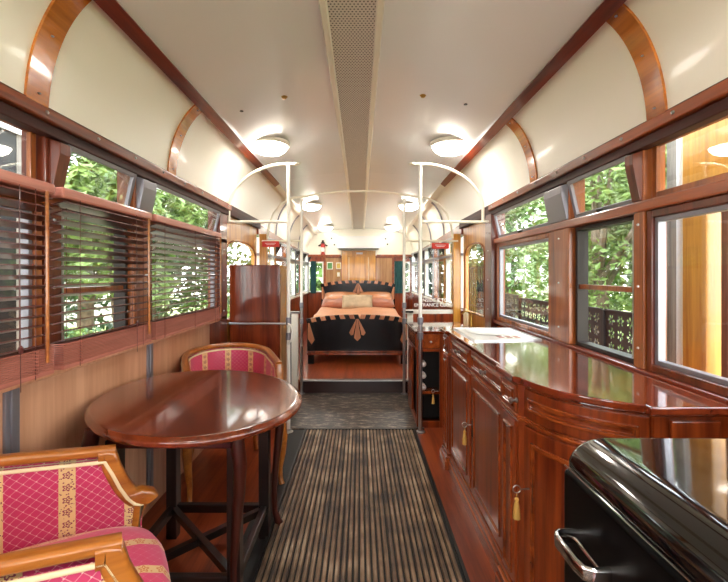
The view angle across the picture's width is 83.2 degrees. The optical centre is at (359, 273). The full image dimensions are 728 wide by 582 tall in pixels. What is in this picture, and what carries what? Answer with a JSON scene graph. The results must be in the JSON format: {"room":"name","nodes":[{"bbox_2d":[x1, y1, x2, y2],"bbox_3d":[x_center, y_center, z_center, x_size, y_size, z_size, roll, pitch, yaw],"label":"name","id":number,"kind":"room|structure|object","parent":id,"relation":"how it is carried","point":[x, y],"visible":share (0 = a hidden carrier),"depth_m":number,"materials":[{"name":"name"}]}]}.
{"room":"vehicle interior","nodes":[
{"label":"vehicle interior","id":0,"kind":"room"},
{"bbox_2d":[0,82,260,516],"bbox_3d":[-1.169,0.370,0.875,0.183,1.960,7.550,0,0,0],"label":"wall","id":1,"kind":"structure","parent":0,"point":[48,412],"depth_m":1.75,"materials":[{"name":"brown wood"}]},
{"bbox_2d":[0,119,41,347],"bbox_3d":[-1.167,-0.086,1.095,0.065,0.866,0.750,0,0,0],"label":"window","id":2,"kind":"structure","parent":1,"relation":"in","point":[30,137],"depth_m":1.44,"materials":[{"name":"brown wood"}]},
{"bbox_2d":[0,169,54,392],"bbox_3d":[-1.087,0.028,1.080,0.071,0.685,0.720,0,0,0],"label":"blind","id":3,"kind":"object","parent":2,"relation":"attached to","point":[22,365],"visible":1,"depth_m":1.32,"materials":[{"name":"brown wood"}]},
{"bbox_2d":[21,130,69,345],"bbox_3d":[-1.155,-0.102,1.515,0.130,0.897,0.080,0,0,0],"label":"trim","id":4,"kind":"structure","parent":1,"relation":"attached to","point":[52,156],"depth_m":1.49,"materials":[{"name":"brown wood"}]},
{"bbox_2d":[62,144,136,339],"bbox_3d":[-1.166,-0.077,1.805,0.108,0.847,0.490,0,0,0],"label":"window","id":5,"kind":"structure","parent":1,"relation":"in","point":[73,149],"depth_m":2.02,"materials":[{"name":"brown wood"}]},
{"bbox_2d":[50,187,151,369],"bbox_3d":[-1.087,0.028,1.792,0.071,0.685,0.635,0,0,0],"label":"blind","id":6,"kind":"object","parent":5,"relation":"attached to","point":[70,352],"visible":0.94,"depth_m":1.70,"materials":[{"name":"brown wood"}]},
{"bbox_2d":[117,171,156,324],"bbox_3d":[-1.155,-0.102,2.135,0.130,0.897,0.160,0,0,0],"label":"trim","id":7,"kind":"structure","parent":1,"relation":"attached to","point":[144,192],"depth_m":2.07,"materials":[{"name":"brown wood"}]},
{"bbox_2d":[151,183,220,319],"bbox_3d":[-1.156,-0.077,2.750,0.088,0.847,1.060,0,0,0],"label":"window","id":8,"kind":"structure","parent":1,"relation":"in","point":[165,189],"depth_m":2.98,"materials":[{"name":"brown wood"}]},
{"bbox_2d":[147,214,221,339],"bbox_3d":[-1.087,0.028,2.658,0.071,0.685,1.025,0,0,0],"label":"blind","id":9,"kind":"object","parent":8,"relation":"attached to","point":[163,327],"visible":0.94,"depth_m":2.50,"materials":[{"name":"brown wood"}]},
{"bbox_2d":[208,210,226,348],"bbox_3d":[-1.167,0.420,3.373,0.106,1.860,0.175,0,0,0],"label":"trim","id":10,"kind":"structure","parent":1,"relation":"attached to","point":[218,330],"depth_m":3.32,"materials":[{"name":"brown wood"}]},
{"bbox_2d":[227,217,256,347],"bbox_3d":[-1.175,0.420,4.035,0.051,1.860,1.130,0,0,0],"label":"door","id":11,"kind":"structure","parent":1,"relation":"in","point":[242,233],"depth_m":4.08,"materials":[{"name":"brown wood"}]},
{"bbox_2d":[262,241,278,246],"bbox_3d":[-1.000,-0.337,4.597,0.190,0.067,0.036,0,0,0],"label":"sign","id":12,"kind":"object","parent":1,"relation":"attached to","point":[264,243],"visible":1,"depth_m":4.58,"materials":[{"name":"red"}]},
{"bbox_2d":[262,190,457,241],"bbox_3d":[0.000,-0.651,4.600,2.200,0.582,0.024,0,0,0],"label":"hoop","id":13,"kind":"object","parent":1,"relation":"attached to","point":[345,191],"visible":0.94,"depth_m":4.59,"materials":[{"name":"beige paint"}]},
{"bbox_2d":[257,226,308,336],"bbox_3d":[-1.170,0.300,6.825,0.100,1.800,4.350,0,0,0],"label":"wall","id":14,"kind":"structure","parent":0,"point":[294,301],"depth_m":7.12,"materials":[{"name":"brown wood"}]},
{"bbox_2d":[257,237,273,264],"bbox_3d":[-1.173,-0.015,5.080,0.055,0.810,0.800,0,0,0],"label":"window","id":15,"kind":"structure","parent":14,"relation":"in","point":[271,248],"depth_m":5.25,"materials":[{"name":"white paint"}]},
{"bbox_2d":[269,244,281,264],"bbox_3d":[-1.140,-0.020,5.515,0.160,0.820,0.062,0,0,0],"label":"trim","id":16,"kind":"structure","parent":14,"relation":"attached to","point":[276,249],"depth_m":5.49,"materials":[{"name":"black metal"}]},
{"bbox_2d":[276,246,285,265],"bbox_3d":[-1.173,-0.015,5.950,0.055,0.810,0.800,0,0,0],"label":"window","id":17,"kind":"structure","parent":14,"relation":"in","point":[282,247],"depth_m":6.32,"materials":[{"name":"brown wood"}]},
{"bbox_2d":[290,249,294,297],"bbox_3d":[-1.173,-0.015,6.820,0.055,0.810,0.800,0,0,0],"label":"window","id":18,"kind":"structure","parent":14,"relation":"in","point":[293,251],"depth_m":7.19,"materials":[{"name":"white paint"}]},
{"bbox_2d":[291,250,299,295],"bbox_3d":[-1.140,-0.020,7.255,0.160,0.820,0.062,0,0,0],"label":"trim","id":19,"kind":"structure","parent":14,"relation":"attached to","point":[297,253],"depth_m":7.22,"materials":[{"name":"grey metal"}]},
{"bbox_2d":[296,254,299,295],"bbox_3d":[-1.173,-0.015,7.690,0.055,0.810,0.800,0,0,0],"label":"window","id":20,"kind":"structure","parent":14,"relation":"in","point":[298,293],"depth_m":8.06,"materials":[{"name":"brown wood"}]},
{"bbox_2d":[298,253,306,291],"bbox_3d":[-1.140,-0.020,8.125,0.160,0.820,0.062,0,0,0],"label":"trim","id":21,"kind":"structure","parent":14,"relation":"attached to","point":[304,254],"depth_m":8.09,"materials":[{"name":"brown wood"}]},
{"bbox_2d":[303,255,307,292],"bbox_3d":[-1.173,-0.015,8.560,0.055,0.810,0.800,0,0,0],"label":"window","id":22,"kind":"structure","parent":14,"relation":"in","point":[306,257],"depth_m":8.93,"materials":[{"name":"white paint"}]},
{"bbox_2d":[142,393,494,581],"bbox_3d":[0.000,1.381,0.875,2.480,0.098,7.550,0,0,0],"label":"floor","id":23,"kind":"structure","parent":0,"point":[364,496],"depth_m":2.38,"materials":[{"name":"brown"}]},
{"bbox_2d":[0,444,170,581],"bbox_3d":[-0.858,0.938,1.040,0.711,0.841,0.630,0,0,-32],"label":"armchair","id":24,"kind":"object","parent":23,"relation":"on","point":[76,514],"visible":1,"depth_m":1.26,"materials":[{"name":"pink"}]},
{"bbox_2d":[11,526,170,581],"bbox_3d":[-0.829,0.869,1.059,0.616,0.163,0.534,0,0,-32],"label":"seat cushion","id":25,"kind":"object","parent":24,"relation":"on","point":[146,553],"depth_m":1.25,"materials":[{"name":"fabric"}]},
{"bbox_2d":[81,370,301,581],"bbox_3d":[-0.723,0.954,1.860,0.933,0.814,1.064,0,0,-35],"label":"table","id":26,"kind":"object","parent":23,"relation":"on","point":[201,409],"visible":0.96,"depth_m":1.73,"materials":[{"name":"brown wood"}]},
{"bbox_2d":[181,342,286,501],"bbox_3d":[-0.881,0.938,2.782,0.630,0.841,0.711,0,0,-26],"label":"armchair","id":27,"kind":"object","parent":23,"relation":"on","point":[256,358],"visible":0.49,"depth_m":2.98,"materials":[{"name":"pink"}]},
{"bbox_2d":[230,265,286,380],"bbox_3d":[-0.911,0.635,3.806,0.457,1.430,0.468,0,0,0],"label":"cabinet","id":28,"kind":"object","parent":23,"relation":"on","point":[258,293],"visible":0.56,"depth_m":3.57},
{"bbox_2d":[286,163,292,433],"bbox_3d":[-0.606,0.205,3.495,0.089,2.290,0.088,0,0,0],"label":"pole","id":29,"kind":"object","parent":23,"relation":"on","point":[289,335],"visible":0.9,"depth_m":3.48,"materials":[{"name":"metal"}]},
{"bbox_2d":[228,323,285,324],"bbox_3d":[-0.865,0.424,3.500,0.510,0.017,0.018,0,0,0],"label":"rail","id":30,"kind":"object","parent":29,"relation":"attached to","point":[228,323],"visible":0.97,"depth_m":3.49,"materials":[{"name":"silver metal"}]},
{"bbox_2d":[299,198,304,394],"bbox_3d":[-0.655,0.250,4.600,0.080,2.200,0.079,0,0,0],"label":"pole","id":31,"kind":"object","parent":23,"relation":"on","point":[301,304],"visible":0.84,"depth_m":4.59,"materials":[{"name":"metal"}]},
{"bbox_2d":[401,198,407,394],"bbox_3d":[0.495,0.250,4.600,0.080,2.200,0.079,0,0,0],"label":"pole","id":32,"kind":"object","parent":23,"relation":"on","point":[404,199],"visible":0.99,"depth_m":4.59,"materials":[{"name":"metal"}]},
{"bbox_2d":[416,163,424,433],"bbox_3d":[0.515,0.205,3.500,0.080,2.290,0.079,0,0,0],"label":"pole","id":33,"kind":"object","parent":23,"relation":"on","point":[420,430],"visible":0.98,"depth_m":3.49,"materials":[{"name":"metal"}]},
{"bbox_2d":[409,162,488,222],"bbox_3d":[0.757,-0.693,3.500,0.685,0.520,0.058,0,0,0],"label":"hoop","id":34,"kind":"object","parent":33,"relation":"attached to","point":[469,181],"visible":1,"depth_m":3.49,"materials":[{"name":"beige paint"}]},
{"bbox_2d":[406,322,469,427],"bbox_3d":[0.780,0.925,3.935,0.600,0.850,0.730,0,0,0],"label":"base cabinet","id":35,"kind":"object","parent":23,"relation":"on","point":[432,342],"visible":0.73,"depth_m":3.76,"materials":[{"name":"brown wood"}]},
{"bbox_2d":[422,387,439,393],"bbox_3d":[0.615,1.044,3.670,0.170,0.023,0.140,0,0,0],"label":"shelf","id":36,"kind":"object","parent":35,"relation":"attached to","point":[428,389],"depth_m":3.63,"materials":[{"name":"brown wood"}]},
{"bbox_2d":[463,309,467,325],"bbox_3d":[1.020,0.417,3.950,0.048,0.165,0.048,0,0,0],"label":"lotion bottle","id":37,"kind":"object","parent":35,"relation":"on","point":[465,315],"visible":0.85,"depth_m":3.93,"materials":[{"name":"beige"}]},
{"bbox_2d":[461,310,475,326],"bbox_3d":[0.975,0.414,3.680,0.131,0.173,0.039,0,0,0],"label":"tap","id":38,"kind":"object","parent":35,"relation":"on","point":[464,311],"visible":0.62,"depth_m":3.67,"materials":[{"name":"gold metal"}]},
{"bbox_2d":[440,327,727,581],"bbox_3d":[0.843,0.872,2.112,0.535,0.957,1.815,0,0,0],"label":"sideboard","id":39,"kind":"object","parent":23,"relation":"on","point":[528,405],"visible":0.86,"depth_m":1.58,"materials":[{"name":"brown wood"}]},
{"bbox_2d":[462,422,471,444],"bbox_3d":[0.594,0.881,2.270,0.062,0.124,0.026,0,0,0],"label":"tassel","id":40,"kind":"object","parent":39,"relation":"hanging from","point":[464,439],"visible":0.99,"depth_m":2.26,"materials":[{"name":"gold fabric"}]},
{"bbox_2d":[453,328,541,341],"bbox_3d":[0.870,0.389,2.660,0.410,0.009,0.567,0,0,0],"label":"papers","id":41,"kind":"object","parent":39,"relation":"on","point":[475,334],"visible":1,"depth_m":2.61,"materials":[{"name":"white paper"}]},
{"bbox_2d":[497,336,520,337],"bbox_3d":[0.916,0.388,2.538,0.132,0.002,0.075,0,0,0],"label":"print","id":42,"kind":"object","parent":41,"relation":"on","point":[497,336],"depth_m":2.53,"materials":[{"name":"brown paper"}]},
{"bbox_2d":[512,485,528,520],"bbox_3d":[0.594,0.841,1.515,0.062,0.124,0.026,0,0,0],"label":"tassel","id":43,"kind":"object","parent":39,"relation":"hanging from","point":[516,510],"visible":1,"depth_m":1.51,"materials":[{"name":"gold fabric"}]},
{"bbox_2d":[440,327,727,416],"bbox_3d":[0.849,0.410,2.112,0.523,0.035,1.811,0,0,0],"label":"countertop","id":44,"kind":"structure","parent":39,"relation":"on","point":[545,367],"depth_m":1.51,"materials":[{"name":"wood"}]},
{"bbox_2d":[554,438,727,581],"bbox_3d":[0.762,0.870,0.710,0.675,0.960,0.580,0,0,0],"label":"stove","id":45,"kind":"object","parent":23,"relation":"on","point":[636,509],"visible":1,"depth_m":0.79,"materials":[{"name":"black"}]},
{"bbox_2d":[298,330,407,392],"bbox_3d":[0.000,1.282,6.832,2.400,0.176,4.435,0,0,0],"label":"floor","id":46,"kind":"structure","parent":0,"point":[328,373],"depth_m":4.92,"materials":[{"name":"red"}]},
{"bbox_2d":[306,280,406,363],"bbox_3d":[-0.035,0.657,6.484,1.380,1.085,2.058,0,0,0],"label":"double bed","id":47,"kind":"object","parent":46,"relation":"on","point":[346,334],"visible":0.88,"depth_m":5.47,"materials":[{"name":"black paint"}]},
{"bbox_2d":[314,307,400,316],"bbox_3d":[-0.035,0.732,6.284,1.320,0.387,1.500,0,0,0],"label":"coverlet","id":48,"kind":"object","parent":47,"relation":"on","point":[323,311],"visible":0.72,"depth_m":6.17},
{"bbox_2d":[321,298,341,307],"bbox_3d":[-0.355,0.500,7.080,0.600,0.196,0.407,0,0,0],"label":"pillow","id":49,"kind":"object","parent":48,"relation":"on","point":[332,303],"visible":0.48,"depth_m":6.91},
{"bbox_2d":[324,292,356,298],"bbox_3d":[-0.345,0.425,7.260,0.580,0.216,0.376,0,0,0],"label":"pillow","id":50,"kind":"object","parent":49,"relation":"on","point":[330,295],"visible":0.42,"depth_m":7.24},
{"bbox_2d":[342,295,371,308],"bbox_3d":[-0.045,0.460,6.800,0.500,0.232,0.228,0,0,0],"label":"cushion","id":51,"kind":"object","parent":48,"relation":"on","point":[348,301],"visible":0.93,"depth_m":6.74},
{"bbox_2d":[372,298,394,307],"bbox_3d":[0.285,0.500,7.080,0.600,0.196,0.407,0,0,0],"label":"pillow","id":52,"kind":"object","parent":48,"relation":"on","point":[376,302],"visible":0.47,"depth_m":6.92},
{"bbox_2d":[359,292,391,298],"bbox_3d":[0.275,0.425,7.260,0.580,0.216,0.376,0,0,0],"label":"pillow","id":53,"kind":"object","parent":52,"relation":"on","point":[386,295],"visible":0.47,"depth_m":7.24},
{"bbox_2d":[308,228,411,317],"bbox_3d":[0.000,0.095,9.005,2.440,2.210,0.090,0,0,0],"label":"wall","id":54,"kind":"structure","parent":0,"point":[386,255],"depth_m":8.99,"materials":[{"name":"paint"}]},
{"bbox_2d":[311,261,315,292],"bbox_3d":[-1.020,0.070,8.952,0.120,0.700,0.032,0,0,0],"label":"curtain","id":55,"kind":"object","parent":54,"relation":"hanging from","point":[313,263],"visible":1,"depth_m":8.95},
{"bbox_2d":[308,262,322,291],"bbox_3d":[-0.970,0.065,9.015,0.340,0.670,0.050,0,0,0],"label":"window","id":56,"kind":"structure","parent":54,"relation":"in","point":[309,277],"depth_m":8.99,"materials":[{"name":"white paint"}]},
{"bbox_2d":[318,240,327,254],"bbox_3d":[-0.810,-0.585,8.965,0.212,0.320,0.106,0,0,0],"label":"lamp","id":57,"kind":"object","parent":54,"relation":"on","point":[322,245],"visible":1,"depth_m":8.93,"materials":[{"name":"red paint"}]},
{"bbox_2d":[337,236,379,249],"bbox_3d":[-0.030,-0.670,8.870,0.920,0.280,0.220,0,0,0],"label":"air conditioner","id":58,"kind":"object","parent":54,"relation":"attached to","point":[343,242],"visible":1,"depth_m":8.76,"materials":[{"name":"white"}]},
{"bbox_2d":[342,251,375,281],"bbox_3d":[-0.030,0.345,8.966,0.740,1.710,0.044,0,0,0],"label":"door","id":59,"kind":"structure","parent":54,"relation":"in","point":[356,265],"depth_m":8.97,"materials":[{"name":"beige"}]},
{"bbox_2d":[394,261,402,292],"bbox_3d":[0.865,0.070,8.952,0.230,0.700,0.032,0,0,0],"label":"curtain","id":60,"kind":"object","parent":54,"relation":"hanging from","point":[398,265],"visible":0.78,"depth_m":8.95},
{"bbox_2d":[408,257,415,291],"bbox_3d":[1.140,-0.020,8.995,0.160,0.820,0.062,0,0,0],"label":"trim","id":61,"kind":"structure","parent":54,"relation":"attached to","point":[410,258],"depth_m":8.97,"materials":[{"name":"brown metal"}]},
{"bbox_2d":[259,234,461,388],"bbox_3d":[0.000,0.450,4.640,2.300,1.800,0.080,0,0,0],"label":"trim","id":62,"kind":"structure","parent":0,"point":[454,315],"depth_m":4.63,"materials":[{"name":"beige paint"}]},
{"bbox_2d":[0,0,727,252],"bbox_3d":[0.000,-0.799,3.075,2.360,0.762,11.950,0,0,0],"label":"ceiling","id":63,"kind":"structure","parent":0,"point":[359,92],"depth_m":2.08,"materials":[{"name":"white"}]},
{"bbox_2d":[227,162,299,222],"bbox_3d":[-0.840,-0.693,3.500,0.660,0.520,0.058,0,0,0],"label":"hoop","id":64,"kind":"object","parent":63,"relation":"attached to","point":[241,181],"visible":0.91,"depth_m":3.49,"materials":[{"name":"beige paint"}]},
{"bbox_2d":[252,136,289,155],"bbox_3d":[-0.750,-1.039,3.400,0.336,0.103,0.336,0,0,0],"label":"ceiling lamp","id":65,"kind":"object","parent":63,"relation":"attached to","point":[270,145],"visible":0.93,"depth_m":3.31,"materials":[{"name":"glass"}]},
{"bbox_2d":[303,202,321,210],"bbox_3d":[-0.730,-0.993,6.100,0.336,0.103,0.336,0,0,0],"label":"ceiling lamp","id":66,"kind":"object","parent":63,"relation":"attached to","point":[310,206],"visible":0.88,"depth_m":5.99,"materials":[{"name":"glass"}]},
{"bbox_2d":[318,225,333,230],"bbox_3d":[-0.700,-0.923,8.300,0.336,0.103,0.336,0,0,0],"label":"ceiling lamp","id":67,"kind":"object","parent":63,"relation":"attached to","point":[324,227],"visible":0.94,"depth_m":8.19,"materials":[{"name":"glass"}]},
{"bbox_2d":[327,0,375,228],"bbox_3d":[-0.035,-1.060,3.040,0.210,0.149,11.880,0,0,0],"label":"ceiling vent","id":68,"kind":"object","parent":63,"relation":"in","point":[351,24],"depth_m":2.44,"materials":[{"name":"metal"}]},
{"bbox_2d":[384,225,399,230],"bbox_3d":[0.660,-0.930,8.300,0.336,0.103,0.336,0,0,0],"label":"ceiling lamp","id":69,"kind":"object","parent":63,"relation":"attached to","point":[388,227],"visible":0.97,"depth_m":8.20,"materials":[{"name":"glass"}]},
{"bbox_2d":[398,202,417,210],"bbox_3d":[0.730,-0.993,6.100,0.336,0.103,0.336,0,0,0],"label":"ceiling lamp","id":70,"kind":"object","parent":63,"relation":"attached to","point":[410,206],"visible":0.73,"depth_m":6.00,"materials":[{"name":"glass"}]},
{"bbox_2d":[430,136,467,155],"bbox_3d":[0.750,-1.039,3.400,0.336,0.103,0.336,0,0,0],"label":"ceiling lamp","id":71,"kind":"object","parent":63,"relation":"attached to","point":[448,145],"visible":0.88,"depth_m":3.31,"materials":[{"name":"glass"}]},
{"bbox_2d":[411,226,462,321],"bbox_3d":[1.170,0.300,6.825,0.100,1.800,4.350,0,0,0],"label":"wall","id":72,"kind":"structure","parent":0,"point":[456,230],"depth_m":6.16,"materials":[{"name":"paint"}]},
{"bbox_2d":[412,255,416,292],"bbox_3d":[1.173,-0.015,8.560,0.055,0.810,0.800,0,0,0],"label":"window","id":73,"kind":"structure","parent":72,"relation":"in","point":[413,257],"depth_m":8.93,"materials":[{"name":"white paint"}]},
{"bbox_2d":[413,253,417,293],"bbox_3d":[1.140,-0.020,8.125,0.160,0.820,0.062,0,0,0],"label":"trim","id":74,"kind":"structure","parent":72,"relation":"attached to","point":[415,255],"depth_m":8.09,"materials":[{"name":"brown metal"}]},
{"bbox_2d":[422,250,428,295],"bbox_3d":[1.140,-0.020,7.255,0.160,0.820,0.062,0,0,0],"label":"trim","id":75,"kind":"structure","parent":72,"relation":"attached to","point":[423,252],"depth_m":7.22,"materials":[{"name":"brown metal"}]},
{"bbox_2d":[425,249,431,297],"bbox_3d":[1.173,-0.015,6.820,0.055,0.810,0.800,0,0,0],"label":"window","id":76,"kind":"structure","parent":72,"relation":"in","point":[426,251],"depth_m":7.19,"materials":[{"name":"white paint"}]},
{"bbox_2d":[428,248,438,298],"bbox_3d":[1.140,-0.020,6.385,0.160,0.820,0.062,0,0,0],"label":"trim","id":77,"kind":"structure","parent":72,"relation":"attached to","point":[431,251],"depth_m":6.35,"materials":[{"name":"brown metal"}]},
{"bbox_2d":[434,249,443,301],"bbox_3d":[1.173,-0.015,5.950,0.055,0.810,0.800,0,0,0],"label":"window","id":78,"kind":"structure","parent":72,"relation":"in","point":[435,250],"depth_m":6.32,"materials":[{"name":"white wood"}]},
{"bbox_2d":[440,244,450,302],"bbox_3d":[1.140,-0.020,5.515,0.160,0.820,0.062,0,0,0],"label":"trim","id":79,"kind":"structure","parent":72,"relation":"attached to","point":[443,251],"depth_m":5.48,"materials":[{"name":"brown wood"}]},
{"bbox_2d":[446,237,462,307],"bbox_3d":[1.173,-0.015,5.080,0.055,0.810,0.800,0,0,0],"label":"window","id":80,"kind":"structure","parent":72,"relation":"in","point":[447,250],"depth_m":5.45,"materials":[{"name":"white paint"}]},
{"bbox_2d":[459,77,727,404],"bbox_3d":[1.169,0.370,0.875,0.183,1.960,7.550,0,0,0],"label":"wall","id":81,"kind":"structure","parent":0,"point":[709,105],"depth_m":1.65,"materials":[{"name":"brown wood"}]},
{"bbox_2d":[432,242,448,248],"bbox_3d":[0.900,-0.327,4.597,0.190,0.087,0.036,0,0,0],"label":"sign","id":82,"kind":"object","parent":81,"relation":"attached to","point":[439,245],"visible":1,"depth_m":4.58,"materials":[{"name":"red"}]},
{"bbox_2d":[463,223,484,326],"bbox_3d":[1.175,0.420,4.180,0.051,1.860,0.840,0,0,0],"label":"door","id":83,"kind":"structure","parent":81,"relation":"in","point":[473,234],"depth_m":4.27,"materials":[{"name":"brown wood"}]},
{"bbox_2d":[485,213,504,326],"bbox_3d":[1.157,0.420,3.520,0.126,1.860,0.160,0,0,0],"label":"trim","id":84,"kind":"structure","parent":81,"relation":"attached to","point":[491,233],"depth_m":3.44,"materials":[{"name":"brown wood"}]},
{"bbox_2d":[494,191,549,336],"bbox_3d":[1.156,-0.059,2.935,0.088,0.882,0.970,0,0,0],"label":"window","id":85,"kind":"structure","parent":81,"relation":"in","point":[541,238],"depth_m":3.00,"materials":[{"name":"brown wood"}]},
{"bbox_2d":[544,179,584,343],"bbox_3d":[1.155,-0.084,2.330,0.130,0.932,0.220,0,0,0],"label":"trim","id":86,"kind":"structure","parent":81,"relation":"attached to","point":[557,201],"depth_m":2.27,"materials":[{"name":"brown wood"}]},
{"bbox_2d":[567,155,633,363],"bbox_3d":[1.166,-0.059,1.955,0.108,0.882,0.510,0,0,0],"label":"window","id":87,"kind":"structure","parent":81,"relation":"in","point":[582,286],"depth_m":2.13,"materials":[{"name":"black metal"}]},
{"bbox_2d":[625,145,664,369],"bbox_3d":[1.155,-0.084,1.665,0.130,0.932,0.060,0,0,0],"label":"trim","id":88,"kind":"structure","parent":81,"relation":"attached to","point":[638,166],"depth_m":1.64,"materials":[{"name":"brown wood"}]},
{"bbox_2d":[647,115,727,396],"bbox_3d":[1.167,-0.069,1.175,0.065,0.901,0.910,0,0,0],"label":"window","id":89,"kind":"structure","parent":81,"relation":"in","point":[657,219],"depth_m":1.58,"materials":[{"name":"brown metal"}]},
{"label":"outside","id":90,"kind":"structure","parent":0,"visible":0},
{"bbox_2d":[170,289,631,296],"bbox_3d":[0.000,2.300,20.000,80.000,0.100,80.000,0,0,0],"label":"ground","id":91,"kind":"structure","parent":90,"point":[175,290],"depth_m":49.87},
{"bbox_2d":[0,121,20,352],"bbox_3d":[-2.590,0.410,1.325,1.420,3.680,2.650,0,0,0],"label":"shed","id":92,"kind":"object","parent":91,"relation":"on","point":[10,137],"visible":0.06,"depth_m":2.33,"materials":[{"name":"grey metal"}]},
{"bbox_2d":[156,198,278,317],"bbox_3d":[-3.751,-0.086,10.507,3.042,4.682,2.928,0,0,0],"label":"leafy tree","id":93,"kind":"object","parent":91,"relation":"on","point":[247,262],"visible":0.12,"depth_m":10.65,"materials":[{"name":"green plant"}]},
{"bbox_2d":[290,253,408,294],"bbox_3d":[-0.880,-0.595,14.055,5.516,5.707,4.283,0,0,0],"label":"leafy tree","id":94,"kind":"object","parent":91,"relation":"on","point":[319,268],"visible":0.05,"depth_m":13.30,"materials":[{"name":"green plant"}]},
{"bbox_2d":[94,297,631,351],"bbox_3d":[0.000,2.240,15.000,60.000,0.020,50.000,0,0,0],"label":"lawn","id":95,"kind":"structure","parent":91,"relation":"on","point":[174,311],"depth_m":23.75,"materials":[{"name":"green plant"}]},
{"bbox_2d":[64,327,91,336],"bbox_3d":[-4.298,1.551,6.352,1.826,1.545,2.038,0,0,17],"label":"shrub","id":96,"kind":"object","parent":95,"relation":"on","point":[77,330],"visible":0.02,"depth_m":6.22,"materials":[{"name":"green plant"}]},
{"bbox_2d":[64,326,101,338],"bbox_3d":[-3.834,1.430,4.739,1.920,1.781,1.294,0,0,-28],"label":"shrub","id":97,"kind":"object","parent":95,"relation":"on","point":[97,328],"visible":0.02,"depth_m":5.03,"materials":[{"name":"green plant"}]},
{"bbox_2d":[64,282,112,327],"bbox_3d":[-11.100,1.250,10.000,0.200,2.000,24.000,0,0,0],"label":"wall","id":98,"kind":"structure","parent":95,"relation":"on","point":[102,311],"depth_m":17.18,"materials":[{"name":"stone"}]},
{"bbox_2d":[64,152,197,334],"bbox_3d":[-6.687,-1.047,9.216,5.107,6.604,4.614,0,0,31],"label":"leafy tree","id":99,"kind":"object","parent":95,"relation":"on","point":[85,314],"visible":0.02,"depth_m":9.44,"materials":[{"name":"green plant"}]},
{"bbox_2d":[64,156,206,325],"bbox_3d":[-4.354,-0.147,7.324,2.853,4.802,2.733,0,0,0],"label":"leafy tree","id":100,"kind":"object","parent":95,"relation":"on","point":[90,177],"visible":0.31,"depth_m":6.81,"materials":[{"name":"green plant"}]},
{"bbox_2d":[64,156,229,331],"bbox_3d":[-7.000,-1.118,14.093,6.397,6.750,6.045,0,0,0],"label":"leafy tree","id":101,"kind":"object","parent":95,"relation":"on","point":[160,309],"visible":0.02,"depth_m":13.30,"materials":[{"name":"green plant"}]},
{"bbox_2d":[442,199,547,317],"bbox_3d":[6.038,-1.558,16.880,5.718,7.628,5.864,0,0,0],"label":"leafy tree","id":102,"kind":"object","parent":95,"relation":"on","point":[524,205],"visible":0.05,"depth_m":16.37,"materials":[{"name":"green plant"}]},
{"bbox_2d":[505,173,665,350],"bbox_3d":[6.753,-1.259,12.450,5.735,7.851,6.086,0,0,11],"label":"leafy tree","id":103,"kind":"object","parent":95,"relation":"on","point":[512,253],"visible":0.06,"depth_m":12.46,"materials":[{"name":"green plant"}]},
{"bbox_2d":[515,144,666,348],"bbox_3d":[5.061,-0.474,8.182,3.636,5.702,4.400,0,0,0],"label":"leafy tree","id":104,"kind":"object","parent":95,"relation":"on","point":[602,191],"visible":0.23,"depth_m":7.96,"materials":[{"name":"green plant"}]},
{"bbox_2d":[406,217,505,311],"bbox_3d":[2.856,-0.577,14.943,5.096,5.667,4.164,0,0,0],"label":"leafy tree","id":105,"kind":"object","parent":91,"relation":"on","point":[478,248],"visible":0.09,"depth_m":14.58,"materials":[{"name":"green plant"}]},
{"bbox_2d":[461,266,482,314],"bbox_3d":[1.750,1.070,6.440,0.024,2.360,1.720,0,0,0],"label":"iron railing","id":106,"kind":"object","parent":91,"relation":"on","point":[478,306],"visible":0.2,"depth_m":6.08,"materials":[{"name":"black"}]},
{"bbox_2d":[505,293,518,318],"bbox_3d":[2.200,1.271,6.170,0.040,1.958,0.960,0,0,0],"label":"screen","id":107,"kind":"object","parent":91,"relation":"on","point":[508,303],"visible":0.19,"depth_m":5.95,"materials":[{"name":"black metal"}]},
{"bbox_2d":[518,297,547,326],"bbox_3d":[2.200,1.286,5.190,0.040,1.928,0.960,0,0,0],"label":"screen","id":108,"kind":"object","parent":91,"relation":"on","point":[538,303],"visible":0.26,"depth_m":5.19,"materials":[{"name":"black metal"}]},
{"bbox_2d":[588,306,602,344],"bbox_3d":[2.200,1.281,4.210,0.040,1.938,0.960,0,0,0],"label":"screen","id":109,"kind":"object","parent":91,"relation":"on","point":[592,335],"visible":0.11,"depth_m":3.84,"materials":[{"name":"black metal"}]},
{"bbox_2d":[601,309,631,353],"bbox_3d":[2.200,1.281,3.230,0.040,1.938,0.960,0,0,0],"label":"screen","id":110,"kind":"object","parent":91,"relation":"on","point":[606,325],"visible":0.11,"depth_m":3.51,"materials":[{"name":"black metal"}]},
{"bbox_2d":[667,140,675,362],"bbox_3d":[1.550,0.500,1.985,0.060,3.500,0.100,0,0,0],"label":"timber post","id":111,"kind":"object","parent":91,"relation":"on","point":[671,147],"visible":0.02,"depth_m":2.00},
{"bbox_2d":[676,138,682,364],"bbox_3d":[1.490,0.500,1.905,0.031,3.500,0.032,0,0,0],"label":"downpipe","id":112,"kind":"object","parent":91,"relation":"on","point":[679,223],"visible":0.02,"depth_m":1.90,"materials":[{"name":"white"}]},
{"bbox_2d":[683,212,720,375],"bbox_3d":[1.500,0.500,1.800,0.070,3.500,0.130,0,0,0],"label":"timber post","id":113,"kind":"object","parent":91,"relation":"on","point":[701,234],"visible":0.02,"depth_m":1.76,"materials":[{"name":"wood"}]},
{"bbox_2d":[682,118,727,184],"bbox_3d":[1.475,-0.495,1.430,0.030,0.290,0.860,0,0,0],"label":"fascia board","id":114,"kind":"object","parent":113,"relation":"attached to","point":[705,150],"visible":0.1,"depth_m":1.73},
{"bbox_2d":[721,211,727,377],"bbox_3d":[1.500,0.500,1.660,0.050,3.500,0.035,0,0,0],"label":"timber post","id":115,"kind":"object","parent":91,"relation":"on","point":[724,215],"visible":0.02,"depth_m":1.66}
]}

